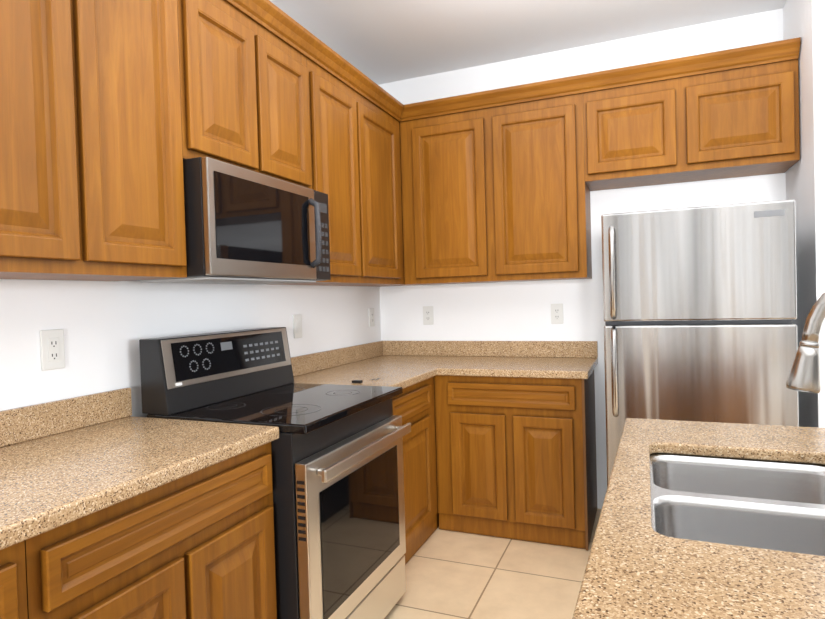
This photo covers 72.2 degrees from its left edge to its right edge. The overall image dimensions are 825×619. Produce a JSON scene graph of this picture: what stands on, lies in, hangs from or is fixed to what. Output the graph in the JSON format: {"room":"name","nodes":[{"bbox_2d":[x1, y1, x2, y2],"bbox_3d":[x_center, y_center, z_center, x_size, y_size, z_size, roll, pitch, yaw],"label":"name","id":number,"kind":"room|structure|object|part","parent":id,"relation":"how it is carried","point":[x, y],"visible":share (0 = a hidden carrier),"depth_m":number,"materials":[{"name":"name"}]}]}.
{"room":"kitchen","nodes":[
{"label":"kitchen","id":0,"kind":"room"},
{"bbox_2d":[0,279,380,416],"bbox_3d":[-1.602,-0.058,0.716,0.100,2.780,7.200,-1,1,22],"label":"wall","id":1,"kind":"structure","parent":0,"point":[106,326],"depth_m":2.02,"materials":[{"name":"white paint"}]},
{"bbox_2d":[0,0,95,279],"bbox_3d":[-1.105,-0.600,1.364,0.343,1.030,0.384,-1,1,22],"label":"upper cabinet","id":2,"kind":"object","parent":1,"relation":"attached to","point":[46,161],"depth_m":1.41,"materials":[{"name":"brown wood"}]},
{"bbox_2d":[40,329,64,370],"bbox_3d":[-1.113,0.124,1.752,0.010,0.124,0.074,-1,1,22],"label":"electrical outlet","id":3,"kind":"object","parent":1,"relation":"attached to","point":[52,349],"visible":1,"depth_m":1.75,"materials":[{"name":"white plastic"}]},
{"bbox_2d":[73,0,195,280],"bbox_3d":[-0.961,-0.610,1.716,0.343,1.030,0.378,-1,1,22],"label":"upper cabinet","id":4,"kind":"object","parent":1,"relation":"attached to","point":[114,114],"depth_m":1.66,"materials":[{"name":"brown wood"}]},
{"bbox_2d":[188,0,267,175],"bbox_3d":[-0.822,-0.815,2.064,0.343,0.642,0.380,-1,1,22],"label":"upper cabinet","id":5,"kind":"object","parent":1,"relation":"attached to","point":[228,37],"depth_m":2.02,"materials":[{"name":"brown wood"}]},
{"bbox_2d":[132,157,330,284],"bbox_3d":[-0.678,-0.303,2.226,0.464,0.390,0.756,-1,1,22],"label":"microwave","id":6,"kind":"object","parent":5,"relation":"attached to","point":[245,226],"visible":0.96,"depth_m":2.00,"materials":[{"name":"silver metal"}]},
{"bbox_3d":[-0.542,-0.308,2.106,0.024,0.379,0.635,-1,1,22],"label":"door","id":7,"kind":"part","parent":6,"relation":"part of","materials":[{"name":"silver metal"}]},
{"bbox_3d":[-0.404,-0.318,2.354,0.055,0.291,0.026,-1,1,22],"label":"handle","id":8,"kind":"part","parent":6,"relation":"part of","materials":[{"name":"grey plastic"}]},
{"bbox_2d":[260,8,319,191],"bbox_3d":[-0.678,-0.826,2.416,0.343,0.642,0.380,-1,1,22],"label":"upper cabinet","id":9,"kind":"object","parent":1,"relation":"attached to","point":[289,61],"depth_m":2.37,"materials":[{"name":"brown wood"}]},
{"bbox_2d":[293,314,301,337],"bbox_3d":[-0.605,0.089,2.990,0.010,0.124,0.074,-1,1,22],"label":"light switch","id":10,"kind":"object","parent":1,"relation":"attached to","point":[297,324],"visible":1,"depth_m":2.98,"materials":[{"name":"white plastic"}]},
{"bbox_2d":[270,52,367,285],"bbox_3d":[-0.516,-0.644,2.803,0.343,1.030,0.447,-1,1,22],"label":"upper cabinet","id":11,"kind":"object","parent":1,"relation":"attached to","point":[339,118],"depth_m":2.78,"materials":[{"name":"brown wood"}]},
{"bbox_2d":[368,308,374,326],"bbox_3d":[-0.274,0.054,3.799,0.010,0.124,0.074,-1,1,22],"label":"electrical outlet","id":12,"kind":"object","parent":1,"relation":"attached to","point":[371,317],"visible":1,"depth_m":3.79,"materials":[{"name":"white plastic"}]},
{"bbox_2d":[360,84,403,286],"bbox_3d":[-0.334,-0.657,3.244,0.343,1.030,0.508,-1,1,22],"label":"upper cabinet","id":13,"kind":"object","parent":1,"relation":"attached to","point":[383,186],"depth_m":3.21,"materials":[{"name":"brown wood"}]},
{"bbox_3d":[0.394,-1.181,1.910,2.079,0.082,2.564,-1,1,22],"label":"crown","id":14,"kind":"part","parent":13,"relation":"part of","materials":[{"name":"brown wood"}]},
{"bbox_2d":[384,508,600,618],"bbox_3d":[0.796,1.312,-0.225,5.200,0.060,7.200,-1,1,22],"label":"floor","id":15,"kind":"structure","parent":0,"point":[454,575],"depth_m":2.60,"materials":[{"name":"tile"}]},
{"bbox_2d":[0,533,47,618],"bbox_3d":[-1.107,0.876,0.911,0.627,0.872,0.602,-1,1,22],"label":"base cabinet","id":16,"kind":"object","parent":15,"relation":"on","point":[23,568],"depth_m":1.07,"materials":[{"name":"brown wood"}]},
{"bbox_2d":[44,442,276,618],"bbox_3d":[-0.848,0.857,1.543,0.627,0.872,0.764,-1,1,22],"label":"base cabinet","id":17,"kind":"object","parent":15,"relation":"on","point":[200,544],"depth_m":1.40,"materials":[{"name":"brown wood"}]},
{"bbox_2d":[0,388,278,549],"bbox_3d":[-0.971,0.359,1.247,0.642,0.139,1.376,-1,1,22],"label":"countertop","id":18,"kind":"structure","parent":17,"relation":"on","point":[64,461],"depth_m":1.50,"materials":[{"name":"stone"}]},
{"bbox_2d":[139,327,410,618],"bbox_3d":[-0.466,0.677,2.207,0.722,1.181,0.758,-1,1,22],"label":"range","id":19,"kind":"object","parent":15,"relation":"on","point":[338,499],"visible":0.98,"depth_m":2.02,"materials":[{"name":"black metal"}]},
{"bbox_3d":[-0.719,0.181,2.296,0.027,0.171,0.736,-1,1,22],"label":"backguard plate","id":20,"kind":"part","parent":19,"relation":"part of","materials":[{"name":"silver metal"}]},
{"bbox_2d":[146,382,402,434],"bbox_3d":[-0.487,0.364,2.206,0.655,0.030,0.758,-1,1,22],"label":"cooktop","id":21,"kind":"object","parent":19,"relation":"in","point":[295,408],"depth_m":2.06,"materials":[{"name":"black glass"}]},
{"bbox_3d":[-0.160,0.508,2.077,0.052,0.040,0.696,-1,1,22],"label":"handle","id":22,"kind":"part","parent":19,"relation":"part of","materials":[{"name":"silver metal"}]},
{"bbox_2d":[392,376,439,564],"bbox_3d":[-0.296,0.815,2.887,0.627,0.872,0.614,-1,1,22],"label":"base cabinet","id":23,"kind":"object","parent":15,"relation":"on","point":[416,405],"depth_m":2.88,"materials":[{"name":"brown wood"}]},
{"bbox_2d":[291,345,439,388],"bbox_3d":[-0.288,0.308,2.903,0.649,0.139,0.678,-1,1,22],"label":"countertop","id":24,"kind":"structure","parent":23,"relation":"on","point":[403,366],"depth_m":3.17,"materials":[{"name":"stone"}]},
{"bbox_2d":[352,378,379,382],"bbox_3d":[-0.213,0.334,2.679,0.165,0.012,0.050,-3,2,-45],"label":"small object","id":25,"kind":"object","parent":24,"relation":"on","point":[357,381],"depth_m":2.63,"materials":[{"name":"black ceramic"}]},
{"bbox_2d":[436,370,596,550],"bbox_3d":[0.616,0.782,3.275,0.803,0.872,0.627,-1,1,22],"label":"base cabinet","id":26,"kind":"object","parent":15,"relation":"on","point":[509,457],"depth_m":2.99,"materials":[{"name":"brown wood"}]},
{"bbox_2d":[361,341,597,378],"bbox_3d":[0.326,0.282,3.367,1.434,0.139,0.647,-1,1,22],"label":"countertop","id":27,"kind":"structure","parent":26,"relation":"on","point":[526,359],"depth_m":3.41,"materials":[{"name":"stone"}]},
{"bbox_3d":[0.507,0.454,2.981,0.676,0.120,0.020,-1,1,22],"label":"drawer","id":28,"kind":"part","parent":26,"relation":"part of","materials":[{"name":"brown wood"}]},
{"bbox_2d":[601,199,798,486],"bbox_3d":[1.373,0.374,2.792,0.760,1.661,0.808,-1,1,22],"label":"refrigerator","id":29,"kind":"object","parent":15,"relation":"on","point":[699,309],"visible":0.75,"depth_m":2.47,"materials":[{"name":"grey metal"}]},
{"bbox_3d":[0.307,0.847,0.015,0.670,0.882,3.440,-1,1,22],"label":"cabinet","id":30,"kind":"object","parent":15,"relation":"on","visible":0},
{"bbox_2d":[572,418,824,618],"bbox_3d":[0.456,0.388,-0.060,1.160,0.028,3.500,-1,1,22],"label":"countertop","id":31,"kind":"structure","parent":30,"relation":"on","point":[638,566],"depth_m":0.81,"materials":[{"name":"stone"}]},
{"bbox_2d":[650,453,824,555],"bbox_3d":[0.683,0.472,1.105,0.438,0.196,0.638,-1,1,22],"label":"sink","id":32,"kind":"object","parent":31,"relation":"in","point":[771,505],"visible":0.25,"depth_m":1.14,"materials":[{"name":"silver metal"}]},
{"bbox_2d":[786,292,824,392],"bbox_3d":[0.742,0.140,0.867,0.281,0.413,0.094,-1,1,22],"label":"faucet","id":33,"kind":"object","parent":31,"relation":"on","point":[804,375],"visible":1,"depth_m":0.91,"materials":[{"name":"silver metal"}]},
{"bbox_2d":[269,0,786,84],"bbox_3d":[0.716,-1.526,-0.279,5.200,0.060,7.200,-1,1,22],"label":"ceiling","id":34,"kind":"structure","parent":0,"point":[377,42],"depth_m":3.09,"materials":[{"name":"white paint"}]},
{"bbox_2d":[379,8,785,508],"bbox_3d":[0.905,-0.183,3.523,2.410,2.780,0.100,-1,1,22],"label":"wall","id":35,"kind":"structure","parent":0,"point":[508,311],"depth_m":3.43,"materials":[{"name":"white paint"}]},
{"bbox_2d":[423,306,433,324],"bbox_3d":[0.105,0.040,3.797,0.074,0.124,0.010,-1,1,22],"label":"electrical outlet","id":36,"kind":"object","parent":35,"relation":"attached to","point":[428,318],"visible":1,"depth_m":3.79,"materials":[{"name":"white plastic"}]},
{"bbox_2d":[404,100,491,285],"bbox_3d":[0.251,-0.680,3.533,0.557,1.030,0.342,-1,1,22],"label":"upper cabinet","id":37,"kind":"object","parent":35,"relation":"attached to","point":[448,157],"depth_m":3.37,"materials":[{"name":"brown wood"}]},
{"bbox_2d":[488,84,591,281],"bbox_3d":[0.753,-0.690,3.327,0.529,1.030,0.342,-1,1,22],"label":"upper cabinet","id":38,"kind":"object","parent":35,"relation":"attached to","point":[538,141],"depth_m":3.16,"materials":[{"name":"brown wood"}]},
{"bbox_2d":[551,303,563,323],"bbox_3d":[0.888,0.026,3.476,0.074,0.124,0.010,-1,1,22],"label":"electrical outlet","id":39,"kind":"object","parent":35,"relation":"attached to","point":[556,313],"visible":1,"depth_m":3.47,"materials":[{"name":"white plastic"}]},
{"bbox_2d":[584,68,683,190],"bbox_3d":[1.213,-0.961,3.130,0.478,0.507,0.342,-1,1,22],"label":"upper cabinet","id":40,"kind":"object","parent":35,"relation":"attached to","point":[634,125],"depth_m":2.98,"materials":[{"name":"brown wood"}]},
{"bbox_2d":[684,48,799,181],"bbox_3d":[1.670,-0.971,2.943,0.510,0.507,0.342,-1,1,22],"label":"upper cabinet","id":41,"kind":"object","parent":35,"relation":"attached to","point":[741,113],"depth_m":2.79,"materials":[{"name":"brown wood"}]},
{"bbox_2d":[783,0,824,427],"bbox_3d":[1.970,-0.199,2.788,0.120,2.780,0.650,-1,1,22],"label":"wall","id":42,"kind":"structure","parent":0,"point":[804,20],"depth_m":2.58,"materials":[{"name":"white paint"}]}
]}

